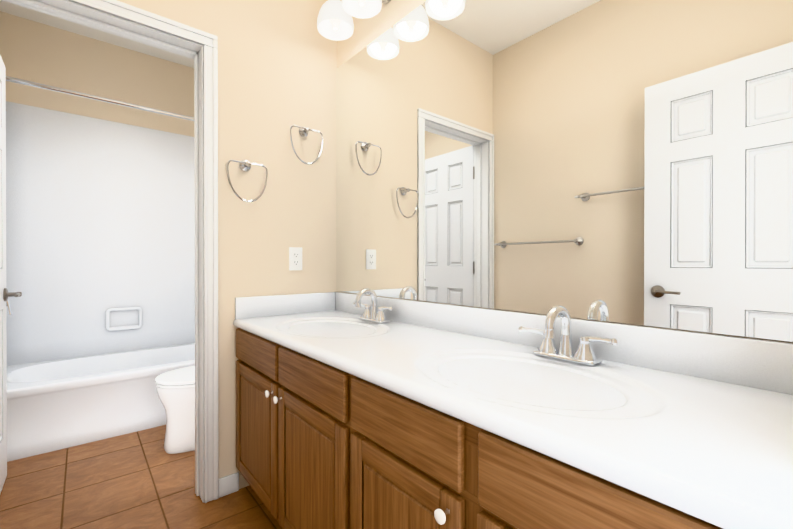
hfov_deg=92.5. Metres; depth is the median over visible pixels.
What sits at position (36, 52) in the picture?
wall
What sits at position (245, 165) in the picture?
ring
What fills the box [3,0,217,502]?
door frame
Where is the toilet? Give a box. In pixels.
[155,366,194,453]
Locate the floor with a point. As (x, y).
(142, 479)
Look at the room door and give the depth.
1.81 m
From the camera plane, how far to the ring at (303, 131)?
1.98 m
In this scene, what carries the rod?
attached to the wall at (36, 52)
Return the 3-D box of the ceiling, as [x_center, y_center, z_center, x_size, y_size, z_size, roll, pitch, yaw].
[-0.861,-1.725,1.567,1.724,0.100,3.910,0,0,-40]
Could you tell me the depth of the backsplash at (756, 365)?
0.98 m
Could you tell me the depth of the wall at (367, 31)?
1.87 m
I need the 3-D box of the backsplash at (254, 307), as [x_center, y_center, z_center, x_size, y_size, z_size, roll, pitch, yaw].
[-0.548,0.205,1.940,0.530,0.102,0.020,0,0,-40]
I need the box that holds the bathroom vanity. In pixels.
[233,324,768,528]
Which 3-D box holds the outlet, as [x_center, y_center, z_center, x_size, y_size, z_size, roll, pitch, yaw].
[-0.522,-0.029,1.970,0.073,0.120,0.010,0,0,-40]
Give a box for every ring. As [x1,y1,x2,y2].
[226,160,267,201]
[290,125,322,164]
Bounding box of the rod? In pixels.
[6,76,193,120]
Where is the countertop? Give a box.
[237,312,792,528]
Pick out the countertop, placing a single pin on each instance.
(726, 449)
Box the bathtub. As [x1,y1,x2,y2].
[6,101,194,461]
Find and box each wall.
[0,11,193,136]
[118,0,336,488]
[337,0,425,67]
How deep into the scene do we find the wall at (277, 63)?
1.88 m
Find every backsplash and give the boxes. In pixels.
[235,292,336,319]
[337,292,792,395]
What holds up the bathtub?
on the floor
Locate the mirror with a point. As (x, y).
(626, 161)
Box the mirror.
[336,0,792,342]
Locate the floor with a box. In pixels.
[0,425,281,528]
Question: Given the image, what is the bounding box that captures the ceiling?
[0,0,193,67]
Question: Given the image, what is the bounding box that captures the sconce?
[317,0,390,39]
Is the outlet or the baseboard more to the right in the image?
the outlet
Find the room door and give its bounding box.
[0,55,21,493]
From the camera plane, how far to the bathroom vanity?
0.86 m
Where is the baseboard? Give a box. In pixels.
[218,472,238,497]
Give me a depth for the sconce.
1.77 m
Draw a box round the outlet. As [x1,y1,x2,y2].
[289,247,301,269]
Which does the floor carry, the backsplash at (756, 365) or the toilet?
the toilet

